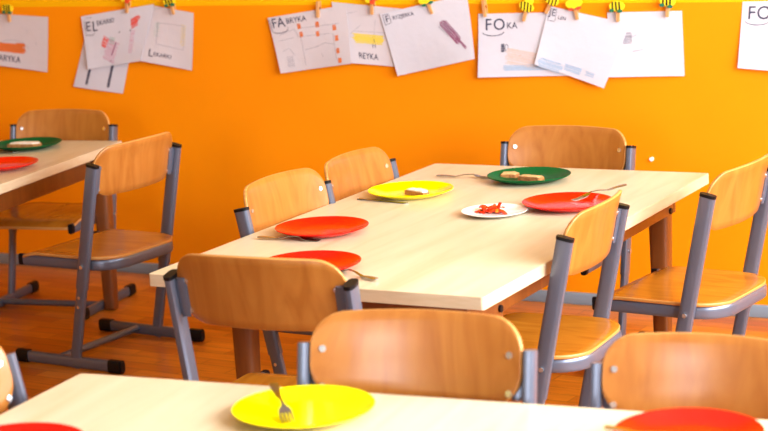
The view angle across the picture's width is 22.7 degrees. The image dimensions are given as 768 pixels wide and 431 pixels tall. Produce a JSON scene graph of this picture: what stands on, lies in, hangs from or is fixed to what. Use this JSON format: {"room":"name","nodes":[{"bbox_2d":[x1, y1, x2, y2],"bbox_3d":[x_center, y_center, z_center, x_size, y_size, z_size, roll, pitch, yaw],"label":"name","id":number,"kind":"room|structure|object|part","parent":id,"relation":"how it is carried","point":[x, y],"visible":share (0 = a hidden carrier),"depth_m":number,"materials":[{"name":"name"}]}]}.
{"room":"kindergarten classroom","nodes":[
{"label":"kindergarten classroom","id":0,"kind":"room"},
{"bbox_2d":[0,0,767,304],"bbox_3d":[-0.057,-1.115,6.739,8.150,3.000,0.120,3,12,28],"label":"wall","id":1,"kind":"structure","parent":0,"point":[238,121],"depth_m":6.86,"materials":[{"name":"orange paint"}]},
{"bbox_2d":[2,4,12,21],"bbox_3d":[-1.463,-0.791,7.479,0.054,0.069,0.025,3,12,28],"label":"clothespin","id":2,"kind":"object","parent":1,"relation":"attached to","point":[6,8],"visible":1,"depth_m":7.47,"materials":[{"name":"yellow wood"}]},
{"bbox_2d":[0,14,47,71],"bbox_3d":[-1.441,-0.677,7.492,0.322,0.231,0.018,3,12,28],"label":"drawing sheet","id":3,"kind":"object","parent":1,"relation":"attached to","point":[24,39],"visible":1,"depth_m":7.48,"materials":[{"name":"grey paper"}]},
{"bbox_2d":[73,41,128,92],"bbox_3d":[-1.079,-0.577,7.330,0.285,0.220,0.010,3,12,28],"label":"drawing sheet","id":4,"kind":"object","parent":1,"relation":"attached to","point":[112,78],"visible":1,"depth_m":7.34,"materials":[{"name":"grey paper"}]},
{"bbox_2d":[81,4,153,68],"bbox_3d":[-1.009,-0.675,7.257,0.341,0.247,0.017,3,12,28],"label":"drawing sheet","id":5,"kind":"object","parent":1,"relation":"attached to","point":[116,37],"visible":1,"depth_m":7.27,"materials":[{"name":"grey paper"}]},
{"bbox_2d":[121,0,130,12],"bbox_3d":[-0.964,-0.802,7.209,0.048,0.079,0.026,3,12,28],"label":"clothespin","id":6,"kind":"object","parent":1,"relation":"attached to","point":[127,2],"visible":1,"depth_m":7.21,"materials":[{"name":"brown wood"}]},
{"bbox_2d":[141,6,193,70],"bbox_3d":[-0.813,-0.665,7.164,0.250,0.245,0.016,2,12,25],"label":"drawing sheet","id":7,"kind":"object","parent":1,"relation":"attached to","point":[169,39],"visible":1,"depth_m":7.16,"materials":[{"name":"grey paper"}]},
{"bbox_2d":[163,0,175,14],"bbox_3d":[-0.792,-0.782,7.122,0.053,0.069,0.025,3,12,28],"label":"clothespin","id":8,"kind":"object","parent":1,"relation":"attached to","point":[171,3],"visible":1,"depth_m":7.11,"materials":[{"name":"brown wood"}]},
{"bbox_2d":[268,5,350,72],"bbox_3d":[-0.270,-0.630,6.863,0.350,0.245,0.031,3,12,28],"label":"drawing sheet","id":9,"kind":"object","parent":1,"relation":"attached to","point":[302,40],"visible":1,"depth_m":6.87,"materials":[{"name":"grey paper"}]},
{"bbox_2d":[316,1,320,17],"bbox_3d":[-0.233,-0.736,6.837,0.013,0.058,0.020,3,12,28],"label":"clothespin","id":10,"kind":"object","parent":1,"relation":"attached to","point":[318,3],"visible":1,"depth_m":6.83,"materials":[{"name":"brown wood"}]},
{"bbox_2d":[331,2,399,66],"bbox_3d":[-0.057,-0.639,6.759,0.290,0.230,0.018,3,12,28],"label":"drawing sheet","id":11,"kind":"object","parent":1,"relation":"attached to","point":[368,41],"visible":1,"depth_m":6.76,"materials":[{"name":"grey paper"}]},
{"bbox_2d":[365,0,376,14],"bbox_3d":[-0.040,-0.745,6.727,0.047,0.079,0.026,3,12,28],"label":"clothespin","id":12,"kind":"object","parent":1,"relation":"attached to","point":[372,2],"visible":1,"depth_m":6.72,"materials":[{"name":"brown wood"}]},
{"bbox_2d":[0,253,767,317],"bbox_3d":[-0.019,0.250,6.943,7.950,0.042,0.014,3,12,28],"label":"baseboard","id":13,"kind":"structure","parent":1,"relation":"attached to","point":[577,298],"depth_m":6.63,"materials":[{"name":"blue"}]},
{"bbox_2d":[418,0,432,13],"bbox_3d":[0.149,-0.733,6.629,0.057,0.073,0.025,3,12,28],"label":"clothespin","id":14,"kind":"object","parent":1,"relation":"attached to","point":[424,3],"visible":1,"depth_m":6.62,"materials":[{"name":"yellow wood"}]},
{"bbox_2d":[380,0,474,75],"bbox_3d":[0.147,-0.622,6.638,0.376,0.283,0.034,3,12,28],"label":"drawing sheet","id":15,"kind":"object","parent":1,"relation":"attached to","point":[418,39],"visible":1,"depth_m":6.64,"materials":[{"name":"grey paper"}]},
{"bbox_2d":[481,0,487,16],"bbox_3d":[0.344,-0.707,6.534,0.015,0.059,0.020,3,12,28],"label":"clothespin","id":16,"kind":"object","parent":1,"relation":"attached to","point":[484,3],"visible":1,"depth_m":6.53,"materials":[{"name":"brown wood"}]},
{"bbox_2d":[478,12,567,77],"bbox_3d":[0.468,-0.577,6.492,0.332,0.222,0.018,3,12,28],"label":"drawing sheet","id":17,"kind":"object","parent":1,"relation":"attached to","point":[508,46],"visible":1,"depth_m":6.52,"materials":[{"name":"grey paper"}]},
{"bbox_2d":[519,0,533,21],"bbox_3d":[0.485,-0.697,6.458,0.053,0.086,0.025,3,12,28],"label":"clothespin","id":18,"kind":"object","parent":1,"relation":"attached to","point":[526,6],"visible":1,"depth_m":6.45,"materials":[{"name":"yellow wood"}]},
{"bbox_2d":[544,0,558,13],"bbox_3d":[0.566,-0.716,6.411,0.059,0.081,0.025,3,12,28],"label":"clothespin","id":19,"kind":"object","parent":1,"relation":"attached to","point":[551,3],"visible":1,"depth_m":6.41,"materials":[{"name":"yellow wood"}]},
{"bbox_2d":[535,7,629,87],"bbox_3d":[0.658,-0.562,6.389,0.340,0.273,0.020,3,12,28],"label":"drawing sheet","id":20,"kind":"object","parent":1,"relation":"attached to","point":[586,48],"visible":1,"depth_m":6.39,"materials":[{"name":"grey paper"}]},
{"bbox_2d":[565,0,581,19],"bbox_3d":[0.636,-0.689,6.378,0.059,0.073,0.025,3,12,28],"label":"clothespin","id":21,"kind":"object","parent":20,"relation":"attached to","point":[570,4],"visible":1,"depth_m":6.37,"materials":[{"name":"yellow wood"}]},
{"bbox_2d":[609,1,624,21],"bbox_3d":[0.771,-0.673,6.310,0.054,0.069,0.025,3,12,28],"label":"clothespin","id":22,"kind":"object","parent":1,"relation":"attached to","point":[618,6],"visible":1,"depth_m":6.30,"materials":[{"name":"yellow wood"}]},
{"bbox_2d":[607,11,684,76],"bbox_3d":[0.858,-0.562,6.288,0.265,0.218,0.015,3,12,28],"label":"drawing sheet","id":23,"kind":"object","parent":1,"relation":"attached to","point":[652,45],"visible":1,"depth_m":6.28,"materials":[{"name":"grey paper"}]},
{"bbox_2d":[659,0,675,16],"bbox_3d":[0.925,-0.680,6.226,0.055,0.069,0.025,3,12,28],"label":"clothespin","id":24,"kind":"object","parent":1,"relation":"attached to","point":[669,4],"visible":1,"depth_m":6.22,"materials":[{"name":"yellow wood"}]},
{"bbox_2d":[737,1,767,70],"bbox_3d":[1.260,-0.566,6.075,0.286,0.233,0.019,3,12,28],"label":"drawing sheet","id":25,"kind":"object","parent":1,"relation":"attached to","point":[753,46],"visible":1,"depth_m":6.12,"materials":[{"name":"grey paper"}]},
{"bbox_2d":[0,263,767,414],"bbox_3d":[-1.995,1.137,3.259,7.950,0.100,8.559,3,12,28],"label":"floor","id":26,"kind":"structure","parent":0,"point":[49,329],"depth_m":6.37,"materials":[{"name":"brown wood"}]},
{"bbox_2d":[0,346,27,413],"bbox_3d":[-0.638,0.604,3.508,0.437,0.715,0.449,1,12,20],"label":"chair","id":27,"kind":"object","parent":26,"relation":"on","point":[13,394],"visible":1,"depth_m":3.68,"materials":[{"name":"brown wood"}]},
{"bbox_3d":[-0.811,0.331,3.513,0.069,0.164,0.394,1,12,20],"label":"backrest","id":28,"kind":"part","parent":27,"relation":"part of","materials":[{"name":"brown wood"}]},
{"bbox_2d":[0,141,121,309],"bbox_3d":[-1.600,0.171,6.315,0.911,0.589,1.599,1,12,19],"label":"dining table","id":29,"kind":"object","parent":26,"relation":"on","point":[60,165],"visible":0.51,"depth_m":6.58,"materials":[{"name":"brown wood"}]},
{"bbox_2d":[0,156,37,171],"bbox_3d":[-1.274,-0.167,6.372,0.248,0.020,0.248,-9,13,-30],"label":"plate","id":30,"kind":"object","parent":29,"relation":"on","point":[10,163],"visible":1,"depth_m":6.43,"materials":[{"name":"red plastic"}]},
{"bbox_2d":[0,137,61,150],"bbox_3d":[-1.268,-0.250,6.799,0.248,0.020,0.248,-2,11,4],"label":"plate","id":31,"kind":"object","parent":29,"relation":"on","point":[46,142],"visible":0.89,"depth_m":6.85,"materials":[{"name":"green plastic"}]},
{"bbox_2d":[7,141,41,147],"bbox_3d":[-1.268,-0.254,6.803,0.126,0.015,0.058,1,12,18],"label":"bread slice","id":32,"kind":"object","parent":31,"relation":"on","point":[21,144],"visible":0.98,"depth_m":6.78,"materials":[{"name":"white food"}]},
{"bbox_3d":[-0.989,0.062,6.803,0.060,0.557,0.060,1,12,19],"label":"leg","id":33,"kind":"part","parent":29,"relation":"part of","materials":[{"name":"brown wood"}]},
{"bbox_2d":[0,109,135,319],"bbox_3d":[-1.203,-0.013,6.894,0.436,0.694,0.424,1,12,19],"label":"chair","id":34,"kind":"object","parent":26,"relation":"on","point":[64,124],"visible":0.61,"depth_m":6.96,"materials":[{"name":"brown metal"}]},
{"bbox_3d":[-1.368,0.170,7.046,0.018,0.295,0.095,1,12,19],"label":"leg","id":35,"kind":"part","parent":34,"relation":"part of","materials":[{"name":"silver metal"}]},
{"bbox_3d":[-1.205,-0.002,6.889,0.381,0.031,0.364,1,12,19],"label":"seat","id":36,"kind":"part","parent":34,"relation":"part of","materials":[{"name":"brown wood"}]},
{"bbox_3d":[-1.164,-0.307,6.996,0.383,0.159,0.067,1,12,19],"label":"backrest","id":37,"kind":"part","parent":34,"relation":"part of","materials":[{"name":"brown wood"}]},
{"bbox_3d":[-1.201,0.008,6.902,0.376,0.034,0.353,1,12,19],"label":"seat frame","id":38,"kind":"part","parent":34,"relation":"part of","materials":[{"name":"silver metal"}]},
{"bbox_2d":[15,132,204,373],"bbox_3d":[-0.910,0.094,6.212,0.438,0.715,0.450,4,13,31],"label":"chair","id":39,"kind":"object","parent":26,"relation":"on","point":[142,162],"visible":0.98,"depth_m":6.10,"materials":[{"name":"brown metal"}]},
{"bbox_3d":[-0.963,0.338,6.050,0.098,0.304,0.019,4,13,31],"label":"leg","id":40,"kind":"part","parent":39,"relation":"part of","materials":[{"name":"silver metal"}]},
{"bbox_3d":[-0.906,0.116,6.214,0.364,0.035,0.387,4,13,31],"label":"seat frame","id":41,"kind":"part","parent":39,"relation":"part of","materials":[{"name":"silver metal"}]},
{"bbox_3d":[-0.917,0.103,6.218,0.375,0.032,0.392,4,13,31],"label":"seat","id":42,"kind":"part","parent":39,"relation":"part of","materials":[{"name":"brown wood"}]},
{"bbox_3d":[-0.780,-0.167,6.071,0.070,0.164,0.394,4,13,31],"label":"backrest","id":43,"kind":"part","parent":39,"relation":"part of","materials":[{"name":"brown wood"}]},
{"bbox_3d":[-0.745,0.259,6.396,0.098,0.304,0.019,4,13,31],"label":"leg","id":44,"kind":"part","parent":39,"relation":"part of","materials":[{"name":"silver metal"}]},
{"bbox_2d":[163,253,361,386],"bbox_3d":[-0.187,0.410,4.331,0.472,0.738,0.452,2,12,24],"label":"chair","id":45,"kind":"object","parent":26,"relation":"on","point":[245,292],"visible":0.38,"depth_m":4.11,"materials":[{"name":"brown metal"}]},
{"bbox_3d":[-0.272,0.165,4.121,0.414,0.170,0.072,2,12,24],"label":"backrest","id":46,"kind":"part","parent":45,"relation":"part of","materials":[{"name":"brown wood"}]},
{"bbox_3d":[-0.183,0.418,4.340,0.412,0.033,0.387,2,12,24],"label":"seat","id":47,"kind":"part","parent":45,"relation":"part of","materials":[{"name":"brown wood"}]},
{"bbox_2d":[234,168,335,373],"bbox_3d":[-0.126,0.244,5.256,0.431,0.705,0.443,4,13,31],"label":"chair","id":48,"kind":"object","parent":26,"relation":"on","point":[271,200],"visible":0.34,"depth_m":5.27,"materials":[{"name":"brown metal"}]},
{"bbox_3d":[-0.266,0.479,5.149,0.097,0.300,0.018,4,13,31],"label":"leg","id":49,"kind":"part","parent":48,"relation":"part of","materials":[{"name":"silver metal"}]},
{"bbox_3d":[-0.283,-0.031,5.289,0.068,0.162,0.389,4,13,31],"label":"backrest","id":50,"kind":"part","parent":48,"relation":"part of","materials":[{"name":"brown wood"}]},
{"bbox_3d":[-0.128,0.266,5.262,0.359,0.035,0.382,4,13,31],"label":"seat frame","id":51,"kind":"part","parent":48,"relation":"part of","materials":[{"name":"silver metal"}]},
{"bbox_2d":[324,147,398,201],"bbox_3d":[0.072,0.163,5.654,0.424,0.693,0.440,3,12,28],"label":"chair","id":52,"kind":"object","parent":26,"relation":"on","point":[350,173],"visible":0.23,"depth_m":5.71,"materials":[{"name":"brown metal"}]},
{"bbox_2d":[0,373,767,430],"bbox_3d":[-0.016,0.709,3.125,1.599,0.589,0.895,2,12,23],"label":"dining table","id":53,"kind":"object","parent":26,"relation":"on","point":[85,402],"visible":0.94,"depth_m":3.45,"materials":[{"name":"brown wood"}]},
{"bbox_2d":[0,422,81,430],"bbox_3d":[-0.634,0.400,3.277,0.248,0.020,0.248,0,11,15],"label":"plate","id":54,"kind":"object","parent":53,"relation":"on","point":[26,426],"visible":1,"depth_m":3.38,"materials":[{"name":"red plastic"}]},
{"bbox_2d":[232,385,374,428],"bbox_3d":[-0.143,0.348,3.419,0.257,0.020,0.257,-1,11,8],"label":"plate","id":55,"kind":"object","parent":53,"relation":"on","point":[312,406],"visible":0.98,"depth_m":3.45,"materials":[{"name":"yellow plastic"}]},
{"bbox_2d":[269,382,294,422],"bbox_3d":[-0.185,0.335,3.442,0.024,0.027,0.175,-5,11,-11],"label":"fork","id":56,"kind":"object","parent":55,"relation":"on","point":[275,388],"visible":1,"depth_m":3.41,"materials":[{"name":"silver metal"}]},
{"bbox_3d":[-0.191,0.324,3.467,0.018,0.011,0.122,-5,18,-11],"label":"handle","id":57,"kind":"part","parent":56,"relation":"part of","materials":[{"name":"silver metal"}]},
{"bbox_2d":[615,408,764,430],"bbox_3d":[0.504,0.364,3.167,0.248,0.020,0.248,4,13,33],"label":"plate","id":58,"kind":"object","parent":53,"relation":"on","point":[672,419],"visible":0.98,"depth_m":3.24,"materials":[{"name":"red plastic"}]},
{"bbox_2d":[604,425,634,430],"bbox_3d":[0.448,0.361,3.142,0.175,0.027,0.024,0,11,17],"label":"fork","id":59,"kind":"object","parent":58,"relation":"on","point":[607,427],"visible":1,"depth_m":3.15,"materials":[{"name":"silver metal"}]},
{"bbox_2d":[297,309,537,403],"bbox_3d":[0.024,0.573,3.457,0.472,0.730,0.447,1,12,18],"label":"chair","id":60,"kind":"object","parent":26,"relation":"on","point":[408,352],"visible":0.81,"depth_m":3.57,"materials":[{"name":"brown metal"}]},
{"bbox_2d":[149,163,708,378],"bbox_3d":[0.205,0.297,5.192,0.895,0.589,1.599,3,12,27],"label":"dining table","id":61,"kind":"object","parent":26,"relation":"on","point":[427,253],"visible":0.59,"depth_m":4.92,"materials":[{"name":"brown wood"}]},
{"bbox_3d":[-0.345,0.402,4.880,0.060,0.557,0.060,3,12,27],"label":"leg","id":62,"kind":"part","parent":61,"relation":"part of","materials":[{"name":"brown wood"}]},
{"bbox_2d":[257,236,320,241],"bbox_3d":[-0.248,0.057,4.963,0.176,0.012,0.024,2,12,22],"label":"fork","id":63,"kind":"object","parent":61,"relation":"on","point":[269,237],"visible":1,"depth_m":4.95,"materials":[{"name":"silver metal"}]},
{"bbox_3d":[-0.273,0.055,4.972,0.122,0.011,0.018,2,12,22],"label":"handle","id":64,"kind":"part","parent":63,"relation":"part of","materials":[{"name":"silver metal"}]},
{"bbox_2d":[271,250,360,270],"bbox_3d":[-0.177,0.120,4.606,0.248,0.020,0.248,2,12,23],"label":"plate","id":65,"kind":"object","parent":61,"relation":"on","point":[342,260],"visible":0.39,"depth_m":4.69,"materials":[{"name":"red plastic"}]},
{"bbox_2d":[275,216,368,238],"bbox_3d":[-0.163,0.035,5.037,0.248,0.020,0.248,-2,11,7],"label":"plate","id":66,"kind":"object","parent":61,"relation":"on","point":[320,227],"visible":0.99,"depth_m":5.08,"materials":[{"name":"red plastic"}]},
{"bbox_2d":[341,269,378,279],"bbox_3d":[-0.067,0.136,4.510,0.024,0.012,0.176,-10,13,-34],"label":"fork","id":67,"kind":"object","parent":61,"relation":"on","point":[354,271],"visible":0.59,"depth_m":4.49,"materials":[{"name":"silver metal"}]},
{"bbox_2d":[357,198,407,203],"bbox_3d":[-0.004,-0.041,5.431,0.176,0.004,0.014,5,14,36],"label":"knife","id":68,"kind":"object","parent":61,"relation":"on","point":[357,198],"visible":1,"depth_m":5.43,"materials":[{"name":"silver metal"}]},
{"bbox_3d":[-0.040,-0.045,5.458,0.085,0.004,0.012,5,14,36],"label":"handle","id":69,"kind":"part","parent":68,"relation":"part of","materials":[{"name":"silver metal"}]},
{"bbox_3d":[0.029,-0.038,5.406,0.093,0.001,0.014,5,14,36],"label":"blade","id":70,"kind":"part","parent":68,"relation":"part of","materials":[{"name":"silver metal"}]},
{"bbox_2d":[368,181,453,199],"bbox_3d":[0.077,-0.068,5.510,0.248,0.020,0.248,-2,11,3],"label":"plate","id":71,"kind":"object","parent":61,"relation":"on","point":[394,190],"visible":0.91,"depth_m":5.55,"materials":[{"name":"yellow plastic"}]},
{"bbox_2d":[404,188,428,195],"bbox_3d":[0.102,-0.067,5.477,0.039,0.016,0.092,-11,14,-36],"label":"bread slice","id":72,"kind":"object","parent":71,"relation":"on","point":[410,191],"visible":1,"depth_m":5.47,"materials":[{"name":"white food"}]},
{"bbox_2d":[436,174,488,178],"bbox_3d":[0.241,-0.120,5.748,0.176,0.012,0.024,2,12,22],"label":"fork","id":73,"kind":"object","parent":61,"relation":"on","point":[476,175],"visible":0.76,"depth_m":5.74,"materials":[{"name":"silver metal"}]},
{"bbox_3d":[0.215,-0.121,5.758,0.122,0.011,0.018,2,12,22],"label":"handle","id":74,"kind":"part","parent":73,"relation":"part of","materials":[{"name":"silver metal"}]},
{"bbox_2d":[461,203,527,218],"bbox_3d":[0.298,-0.009,5.165,0.180,0.013,0.180,-4,11,-7],"label":"plate","id":75,"kind":"object","parent":61,"relation":"on","point":[510,209],"visible":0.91,"depth_m":5.17,"materials":[{"name":"white ceramic"}]},
{"bbox_2d":[487,167,570,184],"bbox_3d":[0.428,-0.113,5.648,0.248,0.020,0.248,-6,11,-15],"label":"plate","id":76,"kind":"object","parent":61,"relation":"on","point":[551,174],"visible":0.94,"depth_m":5.69,"materials":[{"name":"green plastic"}]},
{"bbox_2d":[500,171,518,177],"bbox_3d":[0.376,-0.121,5.699,0.055,0.016,0.035,0,11,14],"label":"bread slice","id":77,"kind":"object","parent":76,"relation":"on","point":[513,174],"visible":0.98,"depth_m":5.69,"materials":[{"name":"beige food"}]},
{"bbox_2d":[518,174,543,180],"bbox_3d":[0.434,-0.110,5.618,0.082,0.014,0.030,5,14,36],"label":"bread slice","id":78,"kind":"object","parent":76,"relation":"on","point":[525,177],"visible":0.94,"depth_m":5.61,"materials":[{"name":"beige food"}]},
{"bbox_2d":[522,192,610,212],"bbox_3d":[0.499,-0.032,5.210,0.248,0.020,0.248,-8,12,-23],"label":"plate","id":79,"kind":"object","parent":61,"relation":"on","point":[559,202],"visible":0.83,"depth_m":5.25,"materials":[{"name":"red plastic"}]},
{"bbox_2d":[571,184,626,200],"bbox_3d":[0.597,-0.065,5.297,0.175,0.025,0.024,-8,12,-26],"label":"fork","id":80,"kind":"object","parent":79,"relation":"on","point":[585,195],"visible":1,"depth_m":5.29,"materials":[{"name":"silver metal"}]},
{"bbox_3d":[0.620,-0.075,5.308,0.122,0.011,0.018,-15,15,-25],"label":"handle","id":81,"kind":"part","parent":80,"relation":"part of","materials":[{"name":"silver metal"}]},
{"bbox_3d":[0.815,0.200,5.620,0.060,0.557,0.060,3,12,27],"label":"leg","id":82,"kind":"part","parent":61,"relation":"part of","materials":[{"name":"brown wood"}]},
{"bbox_2d":[503,190,629,407],"bbox_3d":[0.386,0.301,4.810,0.435,0.712,0.447,2,12,25],"label":"chair","id":83,"kind":"object","parent":26,"relation":"on","point":[563,343],"visible":0.81,"depth_m":4.67,"materials":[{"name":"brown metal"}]},
{"bbox_3d":[0.356,0.544,4.643,0.098,0.302,0.019,2,12,25],"label":"leg","id":84,"kind":"part","parent":83,"relation":"part of","materials":[{"name":"silver metal"}]},
{"bbox_3d":[0.379,0.311,4.816,0.374,0.032,0.390,2,12,25],"label":"seat","id":85,"kind":"part","parent":83,"relation":"part of","materials":[{"name":"brown wood"}]},
{"bbox_3d":[0.391,0.323,4.813,0.362,0.035,0.385,2,12,25],"label":"seat frame","id":86,"kind":"part","parent":83,"relation":"part of","materials":[{"name":"silver metal"}]},
{"bbox_3d":[0.533,0.464,5.009,0.098,0.302,0.019,2,12,25],"label":"leg","id":87,"kind":"part","parent":83,"relation":"part of","materials":[{"name":"silver metal"}]},
{"bbox_3d":[0.524,0.039,4.686,0.069,0.164,0.392,2,12,25],"label":"backrest","id":88,"kind":"part","parent":83,"relation":"part of","materials":[{"name":"brown wood"}]},
{"bbox_2d":[500,125,645,361],"bbox_3d":[0.512,0.094,5.897,0.458,0.693,0.424,3,13,29],"label":"chair","id":89,"kind":"object","parent":26,"relation":"on","point":[558,146],"visible":0.3,"depth_m":5.98,"materials":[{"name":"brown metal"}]},
{"bbox_3d":[0.578,-0.199,5.987,0.402,0.159,0.067,3,13,29],"label":"backrest","id":90,"kind":"part","parent":89,"relation":"part of","materials":[{"name":"brown wood"}]},
{"bbox_3d":[0.516,0.114,5.905,0.394,0.034,0.353,3,13,29],"label":"seat frame","id":91,"kind":"part","parent":89,"relation":"part of","materials":[{"name":"silver metal"}]},
{"bbox_3d":[0.733,0.289,5.878,0.019,0.294,0.095,3,13,29],"label":"leg","id":92,"kind":"part","parent":89,"relation":"part of","materials":[{"name":"silver metal"}]},
{"bbox_2d":[589,332,767,419],"bbox_3d":[0.535,0.586,3.381,0.429,0.682,0.417,2,12,23],"label":"chair","id":93,"kind":"object","parent":26,"relation":"on","point":[642,372],"visible":0.87,"depth_m":3.50,"materials":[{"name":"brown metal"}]},
{"bbox_2d":[592,154,767,335],"bbox_3d":[0.830,0.194,5.242,0.437,0.714,0.449,4,13,33],"label":"chair","id":94,"kind":"object","parent":26,"relation":"on","point":[691,292],"visible":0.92,"depth_m":5.10,"materials":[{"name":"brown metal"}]},
{"bbox_3d":[0.835,0.216,5.244,0.364,0.035,0.386,4,13,33],"label":"seat frame","id":95,"kind":"part","parent":94,"relation":"part of","materials":[{"name":"silver metal"}]},
{"bbox_3d":[0.824,0.203,5.249,0.375,0.032,0.392,4,13,33],"label":"seat","id":96,"kind":"part","parent":94,"relation":"part of","materials":[{"name":"brown wood"}]},
{"bbox_3d":[0.957,-0.065,5.098,0.069,0.164,0.394,4,13,33],"label":"backrest","id":97,"kind":"part","parent":94,"relation":"part of","materials":[{"name":"brown wood"}]},
{"bbox_3d":[0.999,0.360,5.421,0.098,0.303,0.019,4,13,33],"label":"leg","id":98,"kind":"part","parent":94,"relation":"part of","materials":[{"name":"silver metal"}]}
]}

